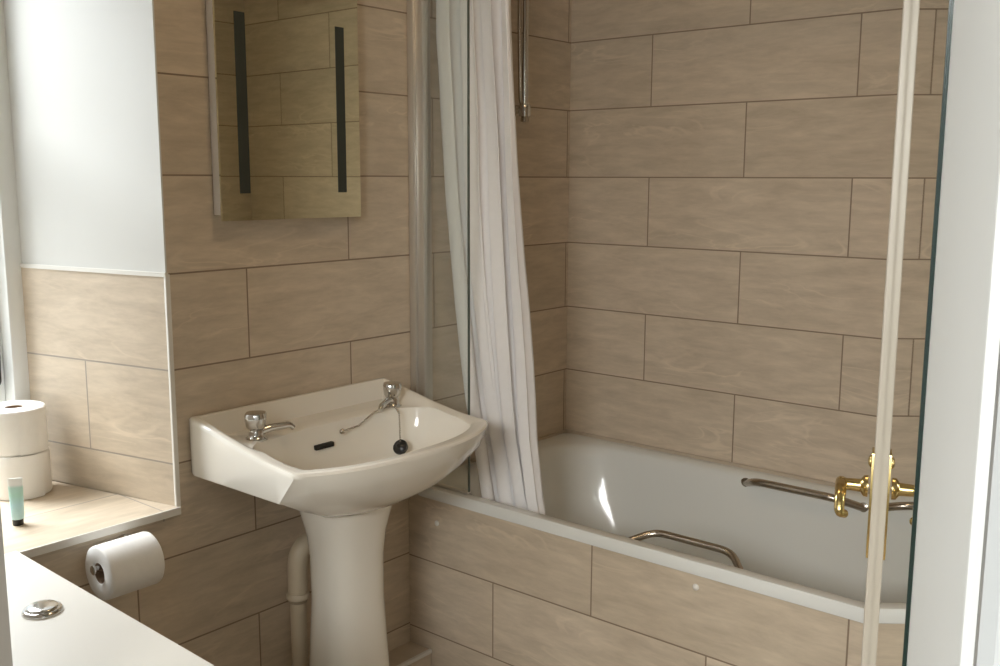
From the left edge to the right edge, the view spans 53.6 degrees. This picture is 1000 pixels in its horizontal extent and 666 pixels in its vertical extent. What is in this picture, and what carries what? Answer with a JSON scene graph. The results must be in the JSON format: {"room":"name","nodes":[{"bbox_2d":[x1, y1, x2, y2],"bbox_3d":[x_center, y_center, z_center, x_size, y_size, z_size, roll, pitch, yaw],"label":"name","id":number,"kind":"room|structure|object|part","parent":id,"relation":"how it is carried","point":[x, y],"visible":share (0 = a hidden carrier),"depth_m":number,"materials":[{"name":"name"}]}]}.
{"room":"bathroom","nodes":[
{"label":"bathroom","id":0,"kind":"room"},
{"bbox_2d":[0,506,12,665],"bbox_3d":[-0.111,0.109,0.489,2.900,2.360,0.370,8,12,39],"label":"wall","id":1,"kind":"structure","parent":0,"point":[5,637],"depth_m":1.16,"materials":[{"name":"grey paint"}]},
{"bbox_2d":[834,0,999,665],"bbox_3d":[0.231,0.253,0.612,0.082,2.020,0.849,4,10,21],"label":"door","id":2,"kind":"structure","parent":1,"relation":"in","point":[929,461],"depth_m":0.29,"materials":[{"name":"wood"}]},
{"bbox_3d":[0.336,0.162,0.975,0.014,0.030,0.051,3,9,18],"label":"lever","id":3,"kind":"part","parent":2,"relation":"part of","materials":[{"name":"gold metal"}]},
{"bbox_3d":[0.353,0.151,0.988,0.027,0.022,0.022,4,10,21],"label":"stem","id":4,"kind":"part","parent":2,"relation":"part of","materials":[{"name":"gold metal"}]},
{"bbox_3d":[0.365,0.126,0.975,0.004,0.012,0.012,4,10,21],"label":"knob","id":5,"kind":"part","parent":2,"relation":"part of","materials":[{"name":"gold metal"}]},
{"bbox_3d":[0.369,0.169,0.985,0.011,0.108,0.025,8,12,39],"label":"handle","id":6,"kind":"part","parent":2,"relation":"part of","materials":[{"name":"gold metal"}]},
{"bbox_2d":[869,0,953,665],"bbox_3d":[0.255,0.239,0.669,0.213,1.950,0.615,8,12,39],"label":"screen","id":7,"kind":"object","parent":2,"relation":"attached to","point":[927,31],"depth_m":0.49,"materials":[{"name":"clear glass"}]},
{"bbox_2d":[973,345,999,665],"bbox_3d":[0.117,0.320,0.119,0.138,2.060,0.088,8,12,39],"label":"door frame","id":8,"kind":"structure","parent":1,"relation":"attached to","point":[987,637],"depth_m":0.08,"materials":[{"name":"white paint"}]},
{"bbox_2d":[3,0,174,505],"bbox_3d":[-0.901,-0.365,2.118,0.482,1.452,0.006,5,10,28],"label":"wall","id":9,"kind":"structure","parent":0,"point":[83,77],"depth_m":2.13,"materials":[{"name":"white paint"}]},
{"bbox_2d":[20,263,180,506],"bbox_3d":[-0.896,0.110,2.190,0.476,0.511,0.012,5,10,28],"label":"trim","id":10,"kind":"structure","parent":9,"relation":"attached to","point":[167,293],"depth_m":2.09,"materials":[{"name":"plastic"}]},
{"bbox_2d":[33,517,184,647],"bbox_3d":[-1.253,-0.108,1.850,0.620,2.360,1.022,8,12,39],"label":"wall","id":11,"kind":"structure","parent":0,"point":[159,606],"depth_m":2.10,"materials":[{"name":"tile"}]},
{"bbox_2d":[0,0,180,559],"bbox_3d":[-1.092,-0.326,1.936,0.554,1.474,0.630,8,12,39],"label":"window","id":12,"kind":"structure","parent":11,"relation":"in","point":[68,516],"depth_m":2.17,"materials":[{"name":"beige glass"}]},
{"bbox_3d":[-1.148,0.082,2.244,0.054,0.135,0.020,8,12,39],"label":"handle","id":13,"kind":"part","parent":12,"relation":"part of","materials":[{"name":"white plastic"}]},
{"bbox_3d":[-1.309,-0.073,2.101,0.045,0.787,0.453,8,12,39],"label":"sash","id":14,"kind":"part","parent":12,"relation":"part of","materials":[{"name":"white plastic"}]},
{"bbox_3d":[-1.294,-0.355,2.045,0.100,1.452,0.543,8,12,39],"label":"frame","id":15,"kind":"part","parent":12,"relation":"part of","materials":[{"name":"white plastic"}]},
{"bbox_2d":[7,478,24,525],"bbox_3d":[-0.976,0.340,1.995,0.024,0.097,0.025,8,12,39],"label":"tube","id":16,"kind":"object","parent":12,"relation":"on","point":[15,485],"visible":1,"depth_m":1.99,"materials":[{"name":"plastic"}]},
{"bbox_2d":[0,446,51,500],"bbox_3d":[-1.067,0.307,2.198,0.129,0.098,0.127,8,12,39],"label":"toilet roll","id":17,"kind":"object","parent":12,"relation":"on","point":[35,469],"visible":0.62,"depth_m":2.15,"materials":[{"name":"paper"}]},
{"bbox_2d":[0,400,47,456],"bbox_3d":[-1.068,0.209,2.184,0.129,0.098,0.126,0,9,0],"label":"toilet roll","id":18,"kind":"object","parent":17,"relation":"on","point":[23,423],"visible":1,"depth_m":2.14,"materials":[{"name":"paper"}]},
{"bbox_3d":[-1.058,0.396,2.018,0.450,0.022,0.629,8,12,39],"label":"sill","id":19,"kind":"part","parent":12,"relation":"part of","materials":[{"name":"tile"}]},
{"bbox_2d":[90,534,128,574],"bbox_3d":[-0.766,0.443,1.972,0.088,0.044,0.138,8,12,39],"label":"toilet roll holder","id":20,"kind":"object","parent":11,"relation":"attached to","point":[94,570],"visible":0.27,"depth_m":1.90,"materials":[{"name":"silver metal"}]},
{"bbox_3d":[-0.764,0.443,1.976,0.085,0.015,0.130,8,12,39],"label":"arm","id":21,"kind":"part","parent":20,"relation":"part of","materials":[{"name":"silver metal"}]},
{"bbox_2d":[85,532,164,599],"bbox_3d":[-0.740,0.458,1.951,0.108,0.108,0.112,8,12,39],"label":"toilet roll","id":22,"kind":"object","parent":20,"relation":"on","point":[134,562],"visible":0.98,"depth_m":1.92,"materials":[{"name":"paper"}]},
{"bbox_2d":[52,0,571,665],"bbox_3d":[-0.517,-0.241,2.723,0.620,2.360,1.539,8,12,39],"label":"wall","id":23,"kind":"structure","parent":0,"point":[262,310],"depth_m":2.36,"materials":[{"name":"tile"}]},
{"bbox_2d":[205,0,360,220],"bbox_3d":[-0.473,-0.557,2.204,0.036,0.600,0.392,8,12,39],"label":"bathroom mirror","id":24,"kind":"object","parent":23,"relation":"attached to","point":[283,74],"visible":1,"depth_m":2.18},
{"bbox_2d":[407,0,470,493],"bbox_3d":[-0.138,-0.289,2.528,0.196,1.403,0.074,8,12,39],"label":"screen","id":25,"kind":"object","parent":23,"relation":"attached to","point":[418,11],"visible":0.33,"depth_m":2.54,"materials":[{"name":"glass"}]},
{"bbox_2d":[436,0,545,514],"bbox_3d":[-0.017,-0.269,2.519,0.369,1.526,0.063,8,12,39],"label":"shower curtain","id":26,"kind":"object","parent":23,"relation":"hanging from","point":[502,374],"visible":0.97,"depth_m":2.52,"materials":[{"name":"fabric"}]},
{"bbox_2d":[515,0,530,121],"bbox_3d":[0.055,-0.936,2.763,0.064,0.677,0.048,8,12,39],"label":"shower riser","id":27,"kind":"object","parent":23,"relation":"attached to","point":[524,109],"visible":0.88,"depth_m":2.77,"materials":[{"name":"silver metal"}]},
{"bbox_3d":[0.071,-0.922,2.760,0.019,0.623,0.019,8,12,39],"label":"rail","id":28,"kind":"part","parent":27,"relation":"part of","materials":[{"name":"silver metal"}]},
{"bbox_2d":[566,0,902,489],"bbox_3d":[0.722,-0.242,2.756,2.480,2.360,0.100,8,12,39],"label":"wall","id":29,"kind":"structure","parent":0,"point":[731,161],"depth_m":2.75,"materials":[{"name":"tile"}]},
{"bbox_3d":[-0.068,1.221,1.210,3.520,0.060,3.800,8,12,39],"label":"floor","id":30,"kind":"structure","parent":0,"visible":0},
{"bbox_2d":[4,551,213,665],"bbox_3d":[-0.703,0.790,1.538,0.768,0.688,0.300,8,12,39],"label":"toilet cistern","id":31,"kind":"object","parent":30,"relation":"on","point":[54,621],"visible":1,"depth_m":1.51,"materials":[{"name":"white ceramic"}]},
{"bbox_2d":[189,378,487,665],"bbox_3d":[-0.319,0.586,2.260,0.436,0.869,0.574,8,12,39],"label":"washbasin","id":32,"kind":"object","parent":30,"relation":"on","point":[341,457],"visible":1,"depth_m":2.19,"materials":[{"name":"ceramic"}]},
{"bbox_2d":[244,410,294,441],"bbox_3d":[-0.502,0.196,2.138,0.060,0.061,0.108,8,12,39],"label":"tap","id":33,"kind":"object","parent":32,"relation":"on","point":[255,421],"depth_m":2.12,"materials":[{"name":"silver metal"}]},
{"bbox_2d":[286,532,309,665],"bbox_3d":[-0.445,0.681,2.356,0.055,0.442,0.140,8,12,39],"label":"pipe","id":34,"kind":"object","parent":32,"relation":"attached to","point":[298,594],"visible":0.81,"depth_m":2.30,"materials":[{"name":"plastic"}]},
{"bbox_3d":[-0.318,0.281,2.212,0.436,0.230,0.574,8,12,39],"label":"bowl","id":35,"kind":"part","parent":32,"relation":"part of","materials":[{"name":"ceramic"}]},
{"bbox_3d":[-0.309,0.227,2.351,0.155,0.088,0.063,-4,10,-26],"label":"plug chain","id":36,"kind":"part","parent":32,"relation":"part of","materials":[{"name":"silver metal"}]},
{"bbox_2d":[378,381,401,411],"bbox_3d":[-0.276,0.155,2.404,0.070,0.061,0.108,8,12,39],"label":"tap","id":37,"kind":"object","parent":32,"relation":"on","point":[392,402],"depth_m":2.41,"materials":[{"name":"silver metal"}]},
{"bbox_2d":[388,641,431,665],"bbox_3d":[-0.531,0.960,2.339,0.086,0.104,0.981,8,12,39],"label":"ledge","id":38,"kind":"object","parent":30,"relation":"on","point":[410,653],"visible":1,"depth_m":2.66,"materials":[{"name":"tile"}]},
{"bbox_3d":[-0.501,0.918,2.308,0.010,0.011,0.981,8,12,39],"label":"edge trim","id":39,"kind":"part","parent":38,"relation":"part of","materials":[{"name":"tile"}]},
{"bbox_2d":[409,429,869,665],"bbox_3d":[0.633,0.716,2.437,1.700,0.564,0.721,8,12,39],"label":"bathtub","id":40,"kind":"object","parent":30,"relation":"on","point":[639,554],"visible":0.82,"depth_m":2.52,"materials":[{"name":"tile"}]},
{"bbox_3d":[0.420,0.491,2.215,0.336,0.048,0.076,8,12,39],"label":"grab handle","id":41,"kind":"part","parent":40,"relation":"part of","materials":[{"name":"silver metal"}]},
{"bbox_3d":[0.796,0.427,2.628,0.358,0.050,0.062,8,12,39],"label":"grab handle","id":42,"kind":"part","parent":40,"relation":"part of","materials":[{"name":"silver metal"}]}
]}

